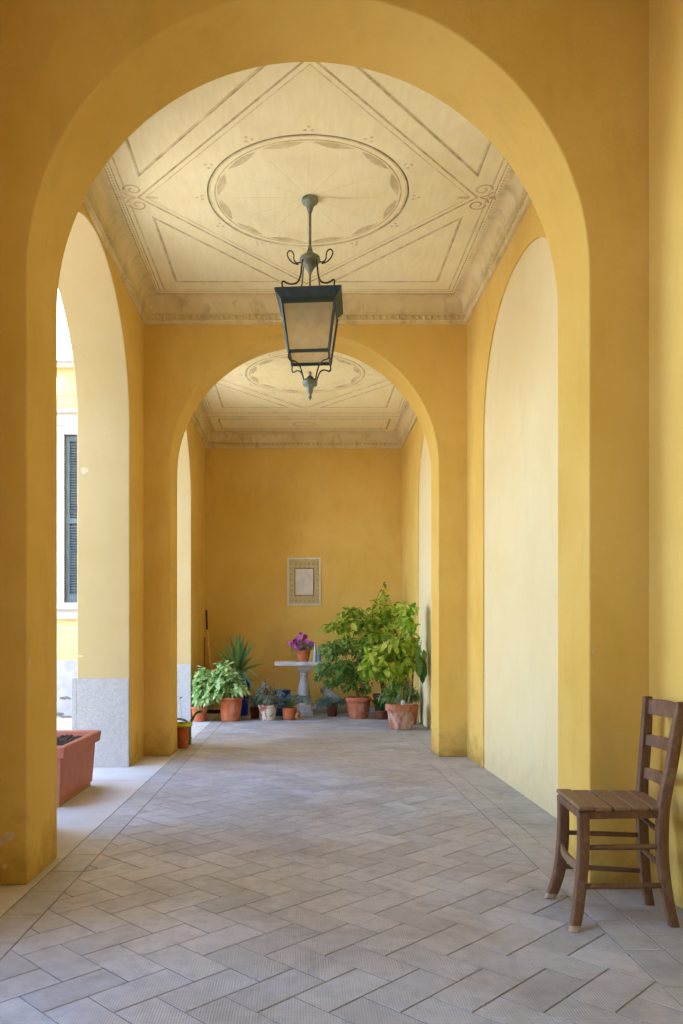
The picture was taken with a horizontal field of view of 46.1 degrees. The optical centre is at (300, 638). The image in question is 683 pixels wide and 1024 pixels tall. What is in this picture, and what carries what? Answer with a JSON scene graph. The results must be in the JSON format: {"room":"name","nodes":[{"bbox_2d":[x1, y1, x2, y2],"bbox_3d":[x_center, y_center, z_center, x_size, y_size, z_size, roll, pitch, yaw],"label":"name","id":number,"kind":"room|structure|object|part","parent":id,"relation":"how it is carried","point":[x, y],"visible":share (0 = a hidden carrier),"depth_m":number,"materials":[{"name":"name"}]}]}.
{"room":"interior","nodes":[
{"label":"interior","id":0,"kind":"room"},
{"bbox_2d":[58,202,205,766],"bbox_3d":[-1.740,-3.530,4.050,0.479,9.300,17.700,0,0,0],"label":"wall","id":1,"kind":"structure","parent":0,"point":[106,329],"depth_m":7.00,"materials":[{"name":"yellow paint"}]},
{"bbox_2d":[72,678,128,766],"bbox_3d":[-1.754,0.733,6.570,0.501,0.775,3.660,0,0,0],"label":"pillar base","id":2,"kind":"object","parent":1,"relation":"attached to","point":[102,704],"depth_m":6.99,"materials":[{"name":"grey stone"}]},
{"bbox_2d":[177,664,190,720],"bbox_3d":[-1.754,0.733,10.490,0.501,0.775,3.660,0,0,0],"label":"baseboard","id":3,"kind":"structure","parent":1,"relation":"attached to","point":[183,670],"depth_m":10.91,"materials":[{"name":"grey stone"}]},
{"bbox_2d":[206,449,401,705],"bbox_3d":[-0.005,-1.230,12.750,3.910,4.700,0.300,0,0,0],"label":"wall","id":4,"kind":"structure","parent":0,"point":[265,508],"depth_m":12.60,"materials":[{"name":"yellow paint"}]},
{"bbox_2d":[287,558,320,605],"bbox_3d":[0.048,-0.904,12.583,0.528,0.753,0.034,0,0,0],"label":"wall plaque","id":5,"kind":"object","parent":4,"relation":"attached to","point":[303,574],"visible":1,"depth_m":12.58,"materials":[{"name":"stone"}]},
{"bbox_3d":[0.051,-0.898,12.577,0.282,0.410,0.010,0,0,0],"label":"marble panel","id":6,"kind":"part","parent":5,"relation":"part of","materials":[{"name":"beige stone"}]},
{"bbox_3d":[0.051,-0.898,12.574,0.306,0.434,0.016,0,0,0],"label":"frame","id":7,"kind":"part","parent":5,"relation":"part of","materials":[{"name":"brown metal"}]},
{"bbox_2d":[202,348,406,430],"bbox_3d":[0.042,-3.379,10.330,3.283,0.302,4.740,0,0,0],"label":"ceiling","id":8,"kind":"structure","parent":0,"point":[263,393],"depth_m":10.74,"materials":[{"name":"paint"}]},
{"bbox_2d":[144,324,466,755],"bbox_3d":[0.042,-1.230,7.845,3.283,4.700,0.430,0,0,0],"label":"wall","id":9,"kind":"structure","parent":0,"point":[427,363],"depth_m":7.63,"materials":[{"name":"yellow paint"}]},
{"bbox_2d":[104,62,510,293],"bbox_3d":[0.042,-3.379,5.860,3.283,0.302,3.740,0,0,0],"label":"ceiling","id":10,"kind":"structure","parent":0,"point":[209,190],"depth_m":5.66,"materials":[{"name":"paint"}]},
{"bbox_2d":[274,194,342,399],"bbox_3d":[0.066,-2.487,5.870,0.476,1.485,0.476,0,0,4],"label":"hanging lantern","id":11,"kind":"object","parent":10,"relation":"hanging from","point":[320,304],"visible":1,"depth_m":5.81,"materials":[{"name":"metal"}]},
{"bbox_3d":[-0.061,-2.625,5.761,0.206,0.281,0.012,0,0,-41],"label":"scroll arm","id":12,"kind":"part","parent":11,"relation":"part of","materials":[{"name":"metal"}]},
{"bbox_3d":[-0.036,-1.978,5.783,0.119,0.178,0.105,0,0,0],"label":"arm","id":13,"kind":"part","parent":11,"relation":"part of","materials":[{"name":"metal"}]},
{"bbox_3d":[0.053,-2.240,5.707,0.378,0.350,0.050,0,0,5],"label":"pane","id":14,"kind":"part","parent":11,"relation":"part of","materials":[{"name":"beige glass"}]},
{"bbox_3d":[0.066,-2.455,5.870,0.476,0.101,0.476,0,0,5],"label":"lid","id":15,"kind":"part","parent":11,"relation":"part of","materials":[{"name":"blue metal"}]},
{"bbox_3d":[0.066,-2.235,5.870,0.407,0.363,0.407,0,0,5],"label":"frame","id":16,"kind":"part","parent":11,"relation":"part of","materials":[{"name":"blue metal"}]},
{"bbox_3d":[0.066,-2.985,5.870,0.020,0.310,0.021,0,0,0],"label":"rod","id":17,"kind":"part","parent":11,"relation":"part of","materials":[{"name":"metal"}]},
{"bbox_3d":[0.079,-2.240,6.033,0.378,0.350,0.050,0,0,5],"label":"pane","id":18,"kind":"part","parent":11,"relation":"part of","materials":[{"name":"glass"}]},
{"bbox_3d":[0.153,-1.978,5.768,0.011,0.178,0.155,0,0,-41],"label":"arm","id":19,"kind":"part","parent":11,"relation":"part of","materials":[{"name":"metal"}]},
{"bbox_3d":[0.168,-1.978,5.957,0.155,0.178,0.010,0,0,-41],"label":"arm","id":20,"kind":"part","parent":11,"relation":"part of","materials":[{"name":"metal"}]},
{"bbox_3d":[0.175,-2.625,5.743,0.137,0.281,0.160,0,0,0],"label":"scroll arm","id":21,"kind":"part","parent":11,"relation":"part of","materials":[{"name":"metal"}]},
{"bbox_2d":[0,0,648,884],"bbox_3d":[0.042,-1.230,3.864,3.283,4.700,0.452,0,0,0],"label":"wall","id":22,"kind":"structure","parent":0,"point":[559,88],"depth_m":3.64,"materials":[{"name":"yellow paint"}]},
{"bbox_2d":[83,167,531,323],"bbox_3d":[0.042,-3.125,5.860,3.085,0.250,3.542,0,0,0],"label":"crown molding","id":23,"kind":"structure","parent":22,"relation":"attached to","point":[513,201],"depth_m":7.45,"materials":[{"name":"paint"}]},
{"bbox_2d":[0,713,682,1023],"bbox_3d":[-0.164,1.170,4.050,3.593,0.100,17.100,0,0,0],"label":"floor","id":24,"kind":"structure","parent":0,"point":[319,868],"depth_m":3.40,"materials":[{"name":"tile"}]},
{"bbox_2d":[57,730,100,807],"bbox_3d":[-1.764,0.911,5.715,0.435,0.418,0.958,0,0,0],"label":"trough","id":25,"kind":"object","parent":24,"relation":"on","point":[75,748],"visible":0.45,"depth_m":5.68,"materials":[{"name":"ceramic"}]},
{"bbox_2d":[177,697,192,748],"bbox_3d":[-1.215,0.856,8.216,0.200,0.528,0.208,0,0,0],"label":"potted succulent","id":26,"kind":"object","parent":24,"relation":"on","point":[182,727],"visible":0.85,"depth_m":8.17,"materials":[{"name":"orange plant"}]},
{"bbox_2d":[177,727,188,748],"bbox_3d":[-1.215,1.000,8.220,0.146,0.240,0.146,0,0,0],"label":"pot","id":27,"kind":"object","parent":26,"relation":"on","point":[182,732],"depth_m":8.17,"materials":[{"name":"ceramic"}]},
{"bbox_2d":[177,722,192,726],"bbox_3d":[-1.215,0.878,8.220,0.200,0.040,0.200,0,0,0],"label":"tray","id":28,"kind":"object","parent":26,"relation":"on","point":[179,724],"depth_m":8.13,"materials":[{"name":"plastic"}]},
{"bbox_2d":[203,638,204,705],"bbox_3d":[-1.466,0.550,12.125,0.022,1.146,0.372,0,0,-5],"label":"pole","id":29,"kind":"object","parent":24,"relation":"on","point":[204,638],"visible":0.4,"depth_m":12.22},
{"bbox_2d":[191,666,223,721],"bbox_3d":[-1.269,0.742,10.906,0.469,0.756,0.581,0,0,0],"label":"sage","id":30,"kind":"object","parent":24,"relation":"on","point":[201,696],"visible":0.96,"depth_m":10.79,"materials":[{"name":"plant"}]},
{"bbox_2d":[191,706,207,721],"bbox_3d":[-1.383,1.020,10.900,0.240,0.200,0.240,0,0,0],"label":"pot","id":31,"kind":"object","parent":30,"relation":"on","point":[200,717],"depth_m":10.82,"materials":[{"name":"ceramic"}]},
{"bbox_2d":[206,610,220,712],"bbox_3d":[-1.332,0.331,12.300,0.266,1.578,0.543,0,0,-7],"label":"broom","id":32,"kind":"object","parent":24,"relation":"on","point":[214,710],"visible":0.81,"depth_m":12.34,"materials":[{"name":"brown wood"}]},
{"bbox_3d":[-1.385,0.480,12.275,0.036,1.252,0.455,0,0,-22],"label":"handle","id":33,"kind":"part","parent":32,"relation":"part of","materials":[{"name":"brown wood"}]},
{"bbox_2d":[203,660,249,721],"bbox_3d":[-1.033,0.704,10.944,0.680,0.832,0.598,0,0,32],"label":"sage","id":34,"kind":"object","parent":24,"relation":"on","point":[226,684],"visible":0.97,"depth_m":10.84,"materials":[{"name":"plant"}]},
{"bbox_2d":[219,696,242,721],"bbox_3d":[-0.962,0.958,10.950,0.344,0.325,0.344,0,0,0],"label":"pot","id":35,"kind":"object","parent":34,"relation":"on","point":[230,707],"depth_m":10.83,"materials":[{"name":"ceramic"}]},
{"bbox_2d":[212,632,267,715],"bbox_3d":[-0.886,0.493,11.712,0.840,1.254,0.610,0,0,-12],"label":"yucca","id":36,"kind":"object","parent":24,"relation":"on","point":[239,655],"visible":0.53,"depth_m":11.71,"materials":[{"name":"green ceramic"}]},
{"bbox_2d":[240,679,250,715],"bbox_3d":[-0.903,0.855,11.750,0.340,0.530,0.340,0,0,0],"label":"pot","id":37,"kind":"object","parent":36,"relation":"on","point":[244,709],"depth_m":11.64,"materials":[{"name":"blue ceramic"}]},
{"bbox_2d":[243,691,262,717],"bbox_3d":[-0.653,0.923,11.362,0.376,0.394,0.333,0,0,0],"label":"potted shrub","id":38,"kind":"object","parent":24,"relation":"on","point":[254,711],"visible":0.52,"depth_m":11.30,"materials":[{"name":"green plant"}]},
{"bbox_2d":[250,706,258,717],"bbox_3d":[-0.655,1.038,11.350,0.150,0.165,0.150,0,0,0],"label":"pot","id":39,"kind":"object","parent":38,"relation":"on","point":[254,711],"depth_m":11.29,"materials":[{"name":"ceramic"}]},
{"bbox_2d":[247,678,285,720],"bbox_3d":[-0.468,0.831,11.064,0.525,0.577,0.463,0,0,32],"label":"potted shrub","id":40,"kind":"object","parent":24,"relation":"on","point":[267,711],"visible":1,"depth_m":11.00,"materials":[{"name":"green plant"}]},
{"bbox_2d":[258,704,276,720],"bbox_3d":[-0.460,1.015,11.050,0.270,0.210,0.270,0,0,0],"label":"pot","id":41,"kind":"object","parent":40,"relation":"on","point":[267,713],"depth_m":10.95,"materials":[{"name":"white ceramic"}]},
{"bbox_2d":[272,689,290,715],"bbox_3d":[-0.285,0.931,11.700,0.290,0.378,0.290,0,0,0],"label":"plant pot","id":42,"kind":"object","parent":24,"relation":"on","point":[286,692],"visible":0.52,"depth_m":11.59,"materials":[{"name":"blue ceramic"}]},
{"bbox_2d":[208,706,374,712],"bbox_3d":[0.042,1.087,12.375,3.083,0.065,0.450,0,0,0],"label":"kerb","id":43,"kind":"object","parent":24,"relation":"on","point":[371,708],"depth_m":12.15,"materials":[{"name":"stone"}]},
{"bbox_3d":[0.518,1.024,12.090,0.170,0.062,0.220,0,0,0],"label":"stone block","id":44,"kind":"object","parent":43,"relation":"on","visible":0},
{"bbox_2d":[320,686,341,703],"bbox_3d":[0.460,0.843,12.026,0.352,0.279,0.149,0,0,5],"label":"stone fragment","id":45,"kind":"object","parent":44,"relation":"on","point":[323,690],"visible":0.66,"depth_m":11.97,"materials":[{"name":"grey stone"}]},
{"bbox_2d":[277,694,311,719],"bbox_3d":[-0.096,0.943,11.051,0.572,0.354,0.333,0,0,0],"label":"potted succulent","id":46,"kind":"object","parent":24,"relation":"on","point":[289,712],"visible":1,"depth_m":11.03,"materials":[{"name":"green plant"}]},
{"bbox_2d":[282,707,296,719],"bbox_3d":[-0.160,1.036,11.100,0.200,0.168,0.199,0,0,0],"label":"pot","id":47,"kind":"object","parent":46,"relation":"on","point":[289,713],"depth_m":11.02,"materials":[{"name":"ceramic"}]},
{"bbox_2d":[274,661,321,715],"bbox_3d":[-0.020,0.725,11.770,0.730,0.791,0.440,0,0,0],"label":"stone table","id":48,"kind":"object","parent":24,"relation":"on","point":[303,668],"visible":0.87,"depth_m":11.65,"materials":[{"name":"grey stone"}]},
{"bbox_2d":[287,632,318,661],"bbox_3d":[0.032,0.112,11.696,0.421,0.433,0.388,0,0,30],"label":"petunia","id":49,"kind":"object","parent":48,"relation":"on","point":[303,652],"visible":0.98,"depth_m":11.63,"materials":[{"name":"plant"}]},
{"bbox_2d":[297,650,309,661],"bbox_3d":[0.038,0.246,11.700,0.196,0.165,0.196,0,0,0],"label":"pot","id":50,"kind":"object","parent":49,"relation":"on","point":[303,656],"depth_m":11.63,"materials":[{"name":"ceramic"}]},
{"bbox_2d":[313,642,316,661],"bbox_3d":[0.203,0.189,11.580,0.064,0.281,0.064,0,0,0],"label":"glass bottle","id":51,"kind":"object","parent":48,"relation":"on","point":[314,649],"visible":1,"depth_m":11.56,"materials":[{"name":"clear glass"}]},
{"bbox_2d":[318,645,320,660],"bbox_3d":[0.270,0.211,11.740,0.050,0.236,0.050,0,0,0],"label":"plastic bottle","id":52,"kind":"object","parent":48,"relation":"on","point":[319,654],"visible":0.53,"depth_m":11.72,"materials":[{"name":"blue plastic"}]},
{"bbox_2d":[312,694,346,716],"bbox_3d":[0.453,0.952,11.611,0.603,0.336,0.373,0,0,0],"label":"potted trailing plant","id":53,"kind":"object","parent":24,"relation":"on","point":[331,709],"visible":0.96,"depth_m":11.55,"materials":[{"name":"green plant"}]},
{"bbox_3d":[0.450,1.045,11.600,0.170,0.150,0.170,0,0,0],"label":"pot","id":54,"kind":"part","parent":53,"relation":"part of","materials":[{"name":"ceramic"}]},
{"bbox_2d":[313,635,377,718],"bbox_3d":[0.663,0.534,11.283,1.005,1.173,0.618,0,0,0],"label":"potted ficus","id":55,"kind":"object","parent":24,"relation":"on","point":[358,706],"visible":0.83,"depth_m":11.21,"materials":[{"name":"plant"}]},
{"bbox_2d":[346,696,370,718],"bbox_3d":[0.812,0.970,11.300,0.356,0.300,0.356,0,0,0],"label":"pot","id":56,"kind":"object","parent":55,"relation":"on","point":[358,706],"depth_m":11.17,"materials":[{"name":"ceramic"}]},
{"bbox_2d":[316,582,406,713],"bbox_3d":[0.887,0.138,11.771,1.351,1.965,0.730,0,0,0],"label":"shrub","id":57,"kind":"object","parent":24,"relation":"on","point":[371,625],"visible":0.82,"depth_m":11.68,"materials":[{"name":"green plant"}]},
{"bbox_2d":[373,693,392,713],"bbox_3d":[1.240,0.970,11.950,0.340,0.300,0.340,0,0,0],"label":"pot","id":58,"kind":"object","parent":57,"relation":"on","point":[375,696],"depth_m":11.87,"materials":[{"name":"ceramic"}]},
{"bbox_2d":[371,697,391,719],"bbox_3d":[1.137,0.969,11.204,0.402,0.302,0.312,0,0,0],"label":"lily","id":59,"kind":"object","parent":24,"relation":"on","point":[381,713],"visible":0.77,"depth_m":11.13,"materials":[{"name":"plant"}]},
{"bbox_2d":[375,710,387,719],"bbox_3d":[1.135,1.060,11.200,0.200,0.120,0.200,0,0,0],"label":"pot","id":60,"kind":"object","parent":59,"relation":"on","point":[380,714],"depth_m":11.12,"materials":[{"name":"ceramic"}]},
{"bbox_2d":[357,601,426,729],"bbox_3d":[1.122,0.324,9.878,0.904,1.593,0.572,0,0,-24],"label":"potted plant","id":61,"kind":"object","parent":24,"relation":"on","point":[401,715],"visible":1,"depth_m":9.82,"materials":[{"name":"plant"}]},
{"bbox_2d":[385,702,417,729],"bbox_3d":[1.248,0.963,9.950,0.400,0.315,0.400,0,0,0],"label":"pot","id":62,"kind":"object","parent":61,"relation":"on","point":[401,715],"depth_m":9.81,"materials":[{"name":"ceramic"}]},
{"bbox_2d":[376,678,419,724],"bbox_3d":[1.276,0.793,10.554,0.580,0.654,0.507,0,0,0],"label":"potted fern","id":63,"kind":"object","parent":24,"relation":"on","point":[389,695],"visible":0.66,"depth_m":10.51,"materials":[{"name":"green plant"}]},
{"bbox_2d":[413,705,418,724],"bbox_3d":[1.414,0.993,10.550,0.280,0.255,0.280,0,0,0],"label":"pot","id":64,"kind":"object","parent":63,"relation":"on","point":[416,712],"depth_m":10.48,"materials":[{"name":"ceramic"}]},
{"bbox_2d":[544,696,682,932],"bbox_3d":[1.274,0.684,3.269,0.497,0.872,0.445,0,0,0],"label":"wooden chair","id":65,"kind":"object","parent":24,"relation":"on","point":[586,805],"visible":1,"depth_m":3.17,"materials":[{"name":"brown wood"}]},
{"bbox_3d":[1.107,0.898,3.456,0.100,0.443,0.053,0,0,0],"label":"leg","id":66,"kind":"part","parent":65,"relation":"part of","materials":[{"name":"brown wood"}]},
{"bbox_3d":[1.079,0.898,3.100,0.054,0.443,0.146,0,0,37],"label":"leg","id":67,"kind":"part","parent":65,"relation":"part of","materials":[{"name":"brown wood"}]},
{"bbox_3d":[1.282,0.663,3.302,0.401,0.021,0.379,0,0,0],"label":"seat","id":68,"kind":"part","parent":65,"relation":"part of","materials":[{"name":"brown wood"}]},
{"bbox_3d":[1.283,0.689,3.303,0.393,0.032,0.354,0,0,0],"label":"seat frame","id":69,"kind":"part","parent":65,"relation":"part of","materials":[{"name":"brown wood"}]},
{"bbox_3d":[1.478,0.684,3.422,0.080,0.872,0.129,0,0,0],"label":"post","id":70,"kind":"part","parent":65,"relation":"part of","materials":[{"name":"brown wood"}]},
{"bbox_3d":[1.456,0.684,3.139,0.116,0.872,0.077,0,0,0],"label":"post","id":71,"kind":"part","parent":65,"relation":"part of","materials":[{"name":"brown wood"}]},
{"bbox_2d":[402,0,682,908],"bbox_3d":[1.766,-1.230,4.050,0.367,4.700,17.700,0,0,0],"label":"wall","id":72,"kind":"structure","parent":0,"point":[512,330],"depth_m":5.51,"materials":[{"name":"yellow paint"}]},
{"bbox_2d":[191,401,416,448],"bbox_3d":[0.042,-3.125,10.330,3.085,0.250,4.542,0,0,0],"label":"crown molding","id":73,"kind":"structure","parent":72,"relation":"attached to","point":[211,439],"depth_m":12.54,"materials":[{"name":"paint"}]},
{"label":"outside","id":74,"kind":"structure","parent":0,"visible":0},
{"bbox_2d":[57,718,71,729],"bbox_3d":[-7.980,1.206,11.000,12.040,0.148,38.000,0,0,0],"label":"ground","id":75,"kind":"structure","parent":74,"point":[62,723],"depth_m":11.11,"materials":[{"name":"white"}]},
{"bbox_2d":[57,290,76,717],"bbox_3d":[-5.505,-3.280,12.209,6.990,9.199,0.482,0,0,0],"label":"wall","id":76,"kind":"structure","parent":75,"relation":"on","point":[66,386],"depth_m":12.00,"materials":[{"name":"paint"}]},
{"bbox_2d":[57,352,73,367],"bbox_3d":[-5.505,-4.175,11.920,6.990,0.220,0.160,0,0,0],"label":"trim","id":77,"kind":"structure","parent":76,"relation":"attached to","point":[64,359],"depth_m":11.90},
{"bbox_2d":[57,409,76,618],"bbox_3d":[-2.930,-1.860,11.960,1.660,3.120,0.199,0,0,0],"label":"window","id":78,"kind":"structure","parent":76,"relation":"in","point":[66,418],"depth_m":11.95,"materials":[{"name":"paint"}]},
{"bbox_3d":[-2.930,-0.420,11.940,1.580,0.240,0.160,0,0,0],"label":"sill","id":79,"kind":"part","parent":78,"relation":"part of","materials":[{"name":"white stone"}]},
{"bbox_2d":[66,436,76,602],"bbox_3d":[-3.234,-1.800,12.034,0.602,2.500,0.049,0,0,0],"label":"shutter","id":80,"kind":"object","parent":78,"relation":"attached to","point":[71,441],"depth_m":12.02,"materials":[{"name":"paint"}]}
]}

